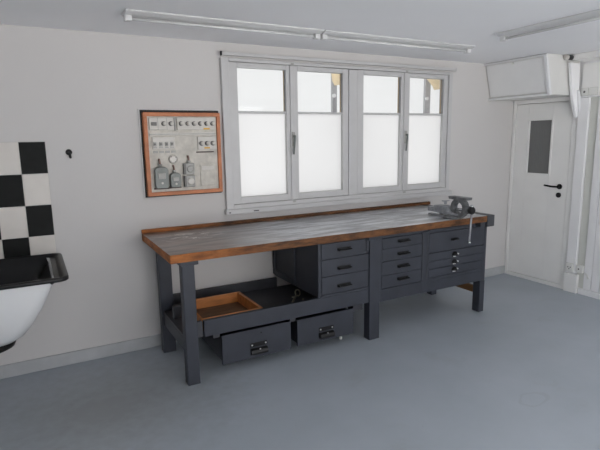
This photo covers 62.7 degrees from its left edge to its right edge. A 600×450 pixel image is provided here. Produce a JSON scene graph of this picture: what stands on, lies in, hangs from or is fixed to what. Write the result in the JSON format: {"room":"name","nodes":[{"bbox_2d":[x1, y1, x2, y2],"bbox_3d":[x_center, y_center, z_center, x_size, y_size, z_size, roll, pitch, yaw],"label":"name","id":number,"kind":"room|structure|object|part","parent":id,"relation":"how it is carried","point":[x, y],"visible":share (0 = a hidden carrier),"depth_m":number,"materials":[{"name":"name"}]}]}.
{"room":"service shop","nodes":[
{"label":"service shop","id":0,"kind":"room"},
{"bbox_2d":[0,24,513,365],"bbox_3d":[-0.290,-0.227,4.040,6.443,2.360,0.100,-6,11,-28],"label":"wall","id":1,"kind":"structure","parent":0,"point":[81,92],"depth_m":3.45,"materials":[{"name":"paint"}]},
{"bbox_2d":[0,141,56,258],"bbox_3d":[-2.035,-0.093,3.028,0.913,0.816,0.010,-6,11,-28],"label":"tile panel","id":2,"kind":"object","parent":1,"relation":"attached to","point":[26,213],"visible":0.88,"depth_m":3.16,"materials":[{"name":"tile"}]},
{"bbox_2d":[0,253,68,352],"bbox_3d":[-1.840,0.534,2.827,0.935,0.520,0.718,-6,11,-28],"label":"sink","id":3,"kind":"object","parent":1,"relation":"attached to","point":[26,282],"visible":1,"depth_m":2.72,"materials":[{"name":"white ceramic"}]},
{"bbox_2d":[0,253,68,289],"bbox_3d":[-1.839,0.443,2.808,0.935,0.335,0.710,-6,11,-28],"label":"basin","id":4,"kind":"object","parent":3,"relation":"in","point":[33,272],"depth_m":3.14,"materials":[{"name":"black ceramic"}]},
{"bbox_2d":[66,149,71,158],"bbox_3d":[-1.519,-0.468,3.239,0.040,0.061,0.033,-6,11,-28],"label":"wall hook","id":5,"kind":"object","parent":1,"relation":"attached to","point":[68,151],"visible":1,"depth_m":3.24,"materials":[{"name":"black metal"}]},
{"bbox_2d":[138,109,222,198],"bbox_3d":[-0.845,-0.521,3.576,0.590,0.627,0.082,-6,11,-28],"label":"board panel","id":6,"kind":"object","parent":1,"relation":"attached to","point":[180,148],"visible":1,"depth_m":3.56,"materials":[{"name":"paint"}]},
{"bbox_2d":[183,164,185,173],"bbox_3d":[-0.841,-0.407,3.584,0.014,0.074,0.034,-6,11,-28],"label":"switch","id":7,"kind":"object","parent":6,"relation":"attached to","point":[184,165],"depth_m":3.57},
{"bbox_2d":[183,176,186,186],"bbox_3d":[-0.840,-0.319,3.600,0.014,0.074,0.034,-6,11,-28],"label":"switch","id":8,"kind":"object","parent":6,"relation":"attached to","point":[184,177],"depth_m":3.59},
{"bbox_2d":[0,265,504,378],"bbox_3d":[-0.249,0.780,4.165,5.838,0.091,0.012,-6,11,-28],"label":"baseboard","id":9,"kind":"structure","parent":1,"relation":"attached to","point":[44,363],"depth_m":3.48,"materials":[{"name":"grey paint"}]},
{"bbox_2d":[219,51,456,214],"bbox_3d":[0.440,-0.796,4.311,2.382,1.215,0.169,-6,11,-28],"label":"window","id":10,"kind":"structure","parent":1,"relation":"in","point":[288,159],"depth_m":4.21,"materials":[{"name":"white paint"}]},
{"bbox_3d":[-0.303,-0.717,3.899,0.529,1.071,0.042,-6,11,-28],"label":"sash","id":11,"kind":"part","parent":10,"relation":"part of","materials":[{"name":"white paint"}]},
{"bbox_3d":[-0.298,-0.561,3.938,0.411,0.647,0.004,-6,11,-28],"label":"frosted pane","id":12,"kind":"part","parent":10,"relation":"part of","materials":[{"name":"white glass"}]},
{"bbox_3d":[-0.045,-0.650,3.986,0.029,0.154,0.031,-6,11,-28],"label":"lever","id":13,"kind":"part","parent":10,"relation":"part of","materials":[{"name":"grey metal"}]},
{"bbox_3d":[0.166,-0.612,4.188,0.435,0.647,0.004,-6,11,-28],"label":"frosted pane","id":14,"kind":"part","parent":10,"relation":"part of","materials":[{"name":"white glass"}]},
{"bbox_3d":[0.170,-0.770,4.153,0.543,1.071,0.042,-6,11,-28],"label":"sash","id":15,"kind":"part","parent":10,"relation":"part of","materials":[{"name":"white paint"}]},
{"bbox_3d":[0.447,-1.373,4.168,2.363,0.030,0.056,-6,11,-28],"label":"curtain rail","id":16,"kind":"part","parent":10,"relation":"part of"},
{"bbox_3d":[0.443,-0.220,4.422,2.382,0.040,0.145,-6,11,-28],"label":"sill","id":17,"kind":"part","parent":10,"relation":"part of","materials":[{"name":"white paint"}]},
{"bbox_3d":[0.725,-0.831,4.451,0.532,1.071,0.042,-6,11,-28],"label":"sash","id":18,"kind":"part","parent":10,"relation":"part of","materials":[{"name":"white paint"}]},
{"bbox_3d":[0.730,-0.674,4.490,0.418,0.647,0.004,-6,11,-28],"label":"frosted pane","id":19,"kind":"part","parent":10,"relation":"part of","materials":[{"name":"white glass"}]},
{"bbox_3d":[1.187,-0.725,4.736,0.421,0.647,0.004,-6,11,-28],"label":"frosted pane","id":20,"kind":"part","parent":10,"relation":"part of","materials":[{"name":"white glass"}]},
{"bbox_3d":[1.191,-0.882,4.702,0.525,1.071,0.042,-6,11,-28],"label":"sash","id":21,"kind":"part","parent":10,"relation":"part of","materials":[{"name":"white paint"}]},
{"bbox_2d":[484,53,579,100],"bbox_3d":[2.226,-1.413,4.784,0.499,0.359,0.690,-6,11,-28],"label":"upper cabinet","id":22,"kind":"object","parent":1,"relation":"attached to","point":[542,76],"visible":0.95,"depth_m":4.59,"materials":[{"name":"beige paint"}]},
{"bbox_3d":[2.062,-1.401,4.704,0.089,0.299,0.635,-6,11,-28],"label":"door","id":23,"kind":"part","parent":22,"relation":"part of","materials":[{"name":"white paint"}]},
{"bbox_2d":[0,273,599,449],"bbox_3d":[1.315,1.351,1.379,6.443,0.120,6.500,-6,11,-28],"label":"floor","id":24,"kind":"structure","parent":0,"point":[522,371],"depth_m":3.03,"materials":[{"name":"grey paint"}]},
{"bbox_2d":[141,201,494,385],"bbox_3d":[0.265,0.404,3.919,2.750,0.902,0.816,-6,11,-28],"label":"workbench","id":25,"kind":"object","parent":24,"relation":"on","point":[337,260],"visible":1,"depth_m":3.62,"materials":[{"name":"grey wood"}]},
{"bbox_3d":[-0.975,0.524,3.576,0.090,0.822,0.070,-6,11,-28],"label":"leg","id":26,"kind":"part","parent":25,"relation":"part of","materials":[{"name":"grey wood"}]},
{"bbox_2d":[164,310,182,336],"bbox_3d":[-0.852,0.657,3.397,0.077,0.018,0.607,-6,11,-28],"label":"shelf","id":27,"kind":"object","parent":25,"relation":"attached to","point":[175,321],"depth_m":3.37,"materials":[{"name":"grey metal"}]},
{"bbox_3d":[-0.828,0.719,3.358,0.070,0.086,0.501,-6,11,-28],"label":"rail","id":28,"kind":"part","parent":25,"relation":"part of","materials":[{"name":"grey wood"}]},
{"bbox_3d":[-0.691,0.606,3.085,0.078,0.822,0.069,-6,11,-28],"label":"leg","id":29,"kind":"part","parent":25,"relation":"part of","materials":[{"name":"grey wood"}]},
{"bbox_3d":[-0.637,0.659,3.120,0.037,0.104,0.032,-6,11,-28],"label":"rail","id":30,"kind":"part","parent":25,"relation":"part of","materials":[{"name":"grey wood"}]},
{"bbox_3d":[-0.604,0.527,3.894,0.930,0.095,0.023,-6,11,-28],"label":"rail","id":31,"kind":"part","parent":25,"relation":"part of","materials":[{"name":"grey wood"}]},
{"bbox_2d":[196,291,262,322],"bbox_3d":[-0.542,0.592,3.432,0.430,0.086,0.425,-6,11,-28],"label":"wooden tray","id":32,"kind":"object","parent":25,"relation":"on","point":[234,302],"visible":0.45,"depth_m":3.56,"materials":[{"name":"brown wood"}]},
{"bbox_3d":[-0.290,0.798,3.349,0.507,0.204,0.020,-6,11,-28],"label":"drawer","id":33,"kind":"part","parent":25,"relation":"part of","materials":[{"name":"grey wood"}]},
{"bbox_3d":[-0.273,0.854,3.340,0.124,0.048,0.028,-6,11,-28],"label":"handle","id":34,"kind":"part","parent":25,"relation":"part of","materials":[{"name":"black plastic"}]},
{"bbox_3d":[-0.050,0.594,3.424,1.280,0.108,0.032,-6,11,-28],"label":"rail","id":35,"kind":"part","parent":25,"relation":"part of","materials":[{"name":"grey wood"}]},
{"bbox_2d":[291,289,300,302],"bbox_3d":[-0.046,0.543,3.739,0.049,0.059,0.228,2,10,16],"label":"clamp","id":36,"kind":"object","parent":25,"relation":"on","point":[296,295],"visible":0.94,"depth_m":3.80,"materials":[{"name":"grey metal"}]},
{"bbox_2d":[142,205,486,263],"bbox_3d":[0.209,0.018,3.821,2.635,0.053,0.804,-6,11,-28],"label":"countertop","id":37,"kind":"structure","parent":25,"relation":"on","point":[187,245],"depth_m":3.53,"materials":[{"name":"brown wood"}]},
{"bbox_3d":[0.189,0.745,3.606,0.479,0.196,0.020,-6,11,-28],"label":"drawer","id":38,"kind":"part","parent":25,"relation":"part of","materials":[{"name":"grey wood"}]},
{"bbox_3d":[0.199,0.802,3.593,0.124,0.048,0.028,-6,11,-28],"label":"handle","id":39,"kind":"part","parent":25,"relation":"part of","materials":[{"name":"black plastic"}]},
{"bbox_3d":[0.315,0.173,3.548,0.382,0.114,0.016,-6,11,-28],"label":"drawer","id":40,"kind":"part","parent":25,"relation":"part of","materials":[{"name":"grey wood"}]},
{"bbox_3d":[0.328,0.435,3.571,0.116,0.024,0.030,-6,11,-28],"label":"handle","id":41,"kind":"part","parent":25,"relation":"part of","materials":[{"name":"black metal"}]},
{"bbox_3d":[0.326,0.305,3.549,0.116,0.024,0.030,-6,11,-28],"label":"handle","id":42,"kind":"part","parent":25,"relation":"part of","materials":[{"name":"black metal"}]},
{"bbox_3d":[0.323,0.171,3.525,0.116,0.024,0.030,-6,11,-28],"label":"handle","id":43,"kind":"part","parent":25,"relation":"part of","materials":[{"name":"black metal"}]},
{"bbox_3d":[0.331,0.417,3.597,0.408,0.128,0.016,-6,11,-28],"label":"drawer","id":44,"kind":"part","parent":25,"relation":"part of","materials":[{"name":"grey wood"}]},
{"bbox_3d":[0.329,0.291,3.575,0.408,0.122,0.016,-6,11,-28],"label":"drawer","id":45,"kind":"part","parent":25,"relation":"part of","materials":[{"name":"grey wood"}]},
{"bbox_3d":[0.548,0.469,3.750,0.096,0.822,0.071,-6,11,-28],"label":"leg","id":46,"kind":"part","parent":25,"relation":"part of","materials":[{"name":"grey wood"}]},
{"bbox_3d":[0.794,0.420,3.855,0.395,0.101,0.016,-6,11,-28],"label":"drawer","id":47,"kind":"part","parent":25,"relation":"part of","materials":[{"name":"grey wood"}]},
{"bbox_3d":[0.792,0.315,3.837,0.395,0.105,0.016,-6,11,-28],"label":"drawer","id":48,"kind":"part","parent":25,"relation":"part of","materials":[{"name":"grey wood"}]},
{"bbox_3d":[0.791,0.213,3.819,0.395,0.096,0.016,-6,11,-28],"label":"drawer","id":49,"kind":"part","parent":25,"relation":"part of","materials":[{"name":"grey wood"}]},
{"bbox_3d":[0.789,0.124,3.803,0.395,0.080,0.016,-6,11,-28],"label":"drawer","id":50,"kind":"part","parent":25,"relation":"part of","materials":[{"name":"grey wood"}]},
{"bbox_3d":[0.789,0.061,3.792,0.399,0.039,0.016,-6,11,-28],"label":"rail","id":51,"kind":"part","parent":25,"relation":"part of","materials":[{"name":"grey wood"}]},
{"bbox_3d":[0.809,0.415,3.836,0.112,0.024,0.030,-6,11,-28],"label":"handle","id":52,"kind":"part","parent":25,"relation":"part of","materials":[{"name":"black metal"}]},
{"bbox_3d":[0.808,0.315,3.818,0.112,0.024,0.030,-6,11,-28],"label":"handle","id":53,"kind":"part","parent":25,"relation":"part of","materials":[{"name":"black metal"}]},
{"bbox_3d":[0.806,0.217,3.801,0.112,0.024,0.030,-6,11,-28],"label":"handle","id":54,"kind":"part","parent":25,"relation":"part of","materials":[{"name":"black metal"}]},
{"bbox_3d":[0.805,0.119,3.784,0.112,0.024,0.030,-6,11,-28],"label":"handle","id":55,"kind":"part","parent":25,"relation":"part of","materials":[{"name":"black metal"}]},
{"bbox_3d":[1.298,0.538,4.842,0.065,0.285,0.070,-6,11,-28],"label":"leg","id":56,"kind":"part","parent":25,"relation":"part of","materials":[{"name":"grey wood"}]},
{"bbox_2d":[428,195,475,243],"bbox_3d":[1.241,-0.059,4.046,0.200,0.365,0.469,-6,11,-28],"label":"bench vise","id":57,"kind":"object","parent":25,"relation":"on","point":[451,211],"visible":1,"depth_m":3.96,"materials":[{"name":"metal"}]},
{"bbox_3d":[1.258,-0.220,3.980,0.072,0.026,0.091,-6,11,-28],"label":"jaw plate","id":58,"kind":"part","parent":57,"relation":"part of","materials":[{"name":"metal"}]},
{"bbox_3d":[1.305,-0.206,3.896,0.072,0.026,0.091,-6,11,-28],"label":"jaw plate","id":59,"kind":"part","parent":57,"relation":"part of","materials":[{"name":"metal"}]},
{"bbox_3d":[1.270,0.024,4.054,0.557,0.028,0.016,-6,11,-28],"label":"rail","id":60,"kind":"part","parent":25,"relation":"part of","materials":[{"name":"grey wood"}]},
{"bbox_3d":[1.308,0.412,4.139,0.628,0.022,0.016,-6,11,-28],"label":"rail","id":61,"kind":"part","parent":25,"relation":"part of","materials":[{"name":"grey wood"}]},
{"bbox_3d":[1.307,0.365,4.131,0.625,0.068,0.016,-6,11,-28],"label":"drawer","id":62,"kind":"part","parent":25,"relation":"part of","materials":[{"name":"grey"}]},
{"bbox_3d":[1.306,0.299,4.119,0.625,0.061,0.016,-6,11,-28],"label":"drawer","id":63,"kind":"part","parent":25,"relation":"part of","materials":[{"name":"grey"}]},
{"bbox_3d":[1.305,0.233,4.108,0.625,0.066,0.016,-6,11,-28],"label":"drawer","id":64,"kind":"part","parent":25,"relation":"part of","materials":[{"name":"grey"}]},
{"bbox_3d":[1.303,0.117,4.087,0.625,0.161,0.016,-6,11,-28],"label":"drawer","id":65,"kind":"part","parent":25,"relation":"part of","materials":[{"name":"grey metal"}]},
{"bbox_3d":[1.576,0.620,4.353,0.060,0.285,0.076,-6,11,-28],"label":"leg","id":66,"kind":"part","parent":25,"relation":"part of","materials":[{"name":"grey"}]},
{"bbox_2d":[0,0,599,63],"bbox_3d":[0.892,-1.088,1.663,6.443,0.120,5.100,-6,11,-28],"label":"ceiling","id":67,"kind":"structure","parent":0,"point":[468,22],"depth_m":3.01,"materials":[{"name":"paint"}]},
{"bbox_2d":[121,9,323,39],"bbox_3d":[-0.423,-1.217,3.020,1.260,0.051,0.132,-6,11,-28],"label":"lamp","id":68,"kind":"object","parent":67,"relation":"attached to","point":[138,15],"visible":1,"depth_m":2.95,"materials":[{"name":"white metal"}]},
{"bbox_2d":[320,30,475,53],"bbox_3d":[0.755,-1.347,3.653,1.403,0.051,0.132,-6,11,-28],"label":"lamp","id":69,"kind":"object","parent":67,"relation":"attached to","point":[326,34],"visible":0.92,"depth_m":3.58,"materials":[{"name":"white metal"}]},
{"bbox_2d":[495,9,599,41],"bbox_3d":[1.737,-1.240,2.954,0.132,0.051,1.265,-6,11,-28],"label":"lamp","id":70,"kind":"object","parent":67,"relation":"attached to","point":[558,23],"visible":1,"depth_m":3.14,"materials":[{"name":"white metal"}]},
{"bbox_2d":[563,54,573,59],"bbox_3d":[2.427,-1.514,4.445,0.089,0.048,0.050,-4,10,-17],"label":"wall pipe stub","id":71,"kind":"structure","parent":67,"relation":"attached to","point":[566,56],"depth_m":4.43,"materials":[{"name":"grey metal"}]},
{"bbox_2d":[573,50,599,60],"bbox_3d":[2.716,-1.470,4.182,0.195,0.054,0.713,-6,11,-28],"label":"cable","id":72,"kind":"object","parent":67,"relation":"attached to","point":[593,55],"visible":1,"depth_m":4.36,"materials":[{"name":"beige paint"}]},
{"bbox_2d":[576,59,599,273],"bbox_3d":[3.512,-0.233,3.377,0.200,2.240,4.700,-6,11,-28],"label":"wall","id":73,"kind":"structure","parent":0,"point":[592,61],"depth_m":4.58,"materials":[{"name":"paint"}]},
{"bbox_2d":[505,96,577,288],"bbox_3d":[2.490,-0.336,5.088,0.173,1.885,0.721,-6,11,-28],"label":"door","id":74,"kind":"structure","parent":73,"relation":"in","point":[544,131],"depth_m":5.06,"materials":[{"name":"beige paint"}]},
{"bbox_3d":[2.456,-0.797,5.031,0.006,0.557,0.275,-6,11,-28],"label":"glass pane","id":75,"kind":"part","parent":74,"relation":"part of","materials":[{"name":"grey glass"}]},
{"bbox_3d":[2.515,-0.385,4.903,0.053,0.051,0.170,-6,11,-28],"label":"handle","id":76,"kind":"part","parent":74,"relation":"part of","materials":[{"name":"black plastic"}]},
{"bbox_2d":[565,262,573,271],"bbox_3d":[2.640,0.415,4.826,0.013,0.088,0.077,-6,11,-28],"label":"wall socket","id":77,"kind":"object","parent":73,"relation":"attached to","point":[569,266],"visible":1,"depth_m":4.82,"materials":[{"name":"beige plastic"}]},
{"bbox_2d":[563,272,578,293],"bbox_3d":[2.671,0.566,4.843,0.048,0.187,0.130,-6,11,-28],"label":"trim","id":78,"kind":"structure","parent":73,"relation":"attached to","point":[571,280],"depth_m":4.82,"materials":[{"name":"beige paint"}]},
{"bbox_2d":[568,62,580,116],"bbox_3d":[2.537,-1.244,4.546,0.182,0.486,0.049,-6,11,-28],"label":"door frame","id":79,"kind":"structure","parent":73,"relation":"attached to","point":[574,68],"depth_m":4.54,"materials":[{"name":"white paint"}]},
{"bbox_2d":[566,97,590,273],"bbox_3d":[2.654,-0.354,4.696,0.038,1.670,0.098,-6,11,-28],"label":"trim","id":80,"kind":"structure","parent":73,"relation":"attached to","point":[583,121],"depth_m":4.67,"materials":[{"name":"white paint"}]},
{"bbox_2d":[576,264,588,278],"bbox_3d":[2.712,0.449,4.723,0.036,0.122,0.127,-6,11,-28],"label":"socket","id":81,"kind":"object","parent":73,"relation":"attached to","point":[579,268],"visible":1,"depth_m":4.72,"materials":[{"name":"beige plastic"}]},
{"bbox_3d":[2.698,0.424,4.743,0.033,0.070,0.065,-6,11,-28],"label":"plate","id":82,"kind":"part","parent":81,"relation":"part of","materials":[{"name":"beige plastic"}]},
{"bbox_2d":[581,88,588,95],"bbox_3d":[2.631,-1.230,4.551,0.009,0.071,0.073,-6,11,-28],"label":"plate","id":83,"kind":"object","parent":73,"relation":"attached to","point":[584,91],"visible":1,"depth_m":4.55,"materials":[{"name":"beige plastic"}]},
{"bbox_2d":[577,97,598,287],"bbox_3d":[2.708,-0.278,4.636,0.015,1.800,0.073,-6,11,-28],"label":"trim","id":84,"kind":"structure","parent":73,"relation":"attached to","point":[594,100],"depth_m":4.62,"materials":[{"name":"paint"}]},
{"bbox_2d":[578,288,599,299],"bbox_3d":[2.842,0.677,4.564,0.033,0.058,0.534,-6,11,-28],"label":"baseboard","id":85,"kind":"structure","parent":73,"relation":"attached to","point":[581,291],"depth_m":4.69,"materials":[{"name":"white paint"}]},
{"bbox_2d":[580,95,599,97],"bbox_3d":[2.780,-1.145,4.303,0.035,0.016,0.668,-6,11,-28],"label":"trim","id":86,"kind":"structure","parent":73,"relation":"attached to","point":[588,95],"depth_m":4.50,"materials":[{"name":"white paint"}]},
{"bbox_2d":[582,62,599,94],"bbox_3d":[2.785,-1.296,4.280,0.018,0.285,0.668,-6,11,-28],"label":"trim","id":87,"kind":"structure","parent":73,"relation":"attached to","point":[591,71],"depth_m":4.49,"materials":[{"name":"beige paint"}]},
{"bbox_2d":[583,97,599,290],"bbox_3d":[2.740,-0.267,4.566,0.027,1.800,0.074,-6,11,-28],"label":"trim","id":88,"kind":"structure","parent":73,"relation":"attached to","point":[595,189],"depth_m":4.58,"materials":[{"name":"white paint"}]},
{"bbox_2d":[591,193,599,292],"bbox_3d":[2.777,-0.255,4.498,0.027,1.800,0.074,-6,11,-28],"label":"trim","id":89,"kind":"structure","parent":73,"relation":"attached to","point":[595,284],"depth_m":4.60,"materials":[{"name":"white paint"}]},
{"label":"outside","id":90,"kind":"structure","parent":0,"visible":0},
{"bbox_2d":[331,73,339,85],"bbox_3d":[0.352,-1.377,4.575,0.045,0.140,0.180,-6,11,-28],"label":"bracket","id":91,"kind":"object","parent":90,"point":[335,77],"visible":0.43,"depth_m":4.60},
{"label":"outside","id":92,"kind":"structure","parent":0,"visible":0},
{"bbox_2d":[427,79,439,89],"bbox_3d":[1.415,-1.494,5.146,0.140,0.140,0.180,-6,11,-28],"label":"bracket","id":93,"kind":"object","parent":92,"point":[435,83],"visible":0.36,"depth_m":5.18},
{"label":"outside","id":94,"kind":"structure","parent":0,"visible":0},
{"bbox_2d":[331,76,336,111],"bbox_3d":[0.334,-0.897,4.789,0.058,1.160,0.050,-6,11,-28],"label":"window shutter","id":95,"kind":"object","parent":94,"point":[333,87],"visible":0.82,"depth_m":4.73,"materials":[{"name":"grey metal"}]},
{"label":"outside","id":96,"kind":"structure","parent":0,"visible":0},
{"bbox_2d":[423,79,430,112],"bbox_3d":[1.372,-1.011,5.348,0.078,1.160,0.050,-6,11,-28],"label":"window shutter","id":97,"kind":"object","parent":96,"point":[427,86],"visible":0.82,"depth_m":5.28,"materials":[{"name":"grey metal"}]}
]}

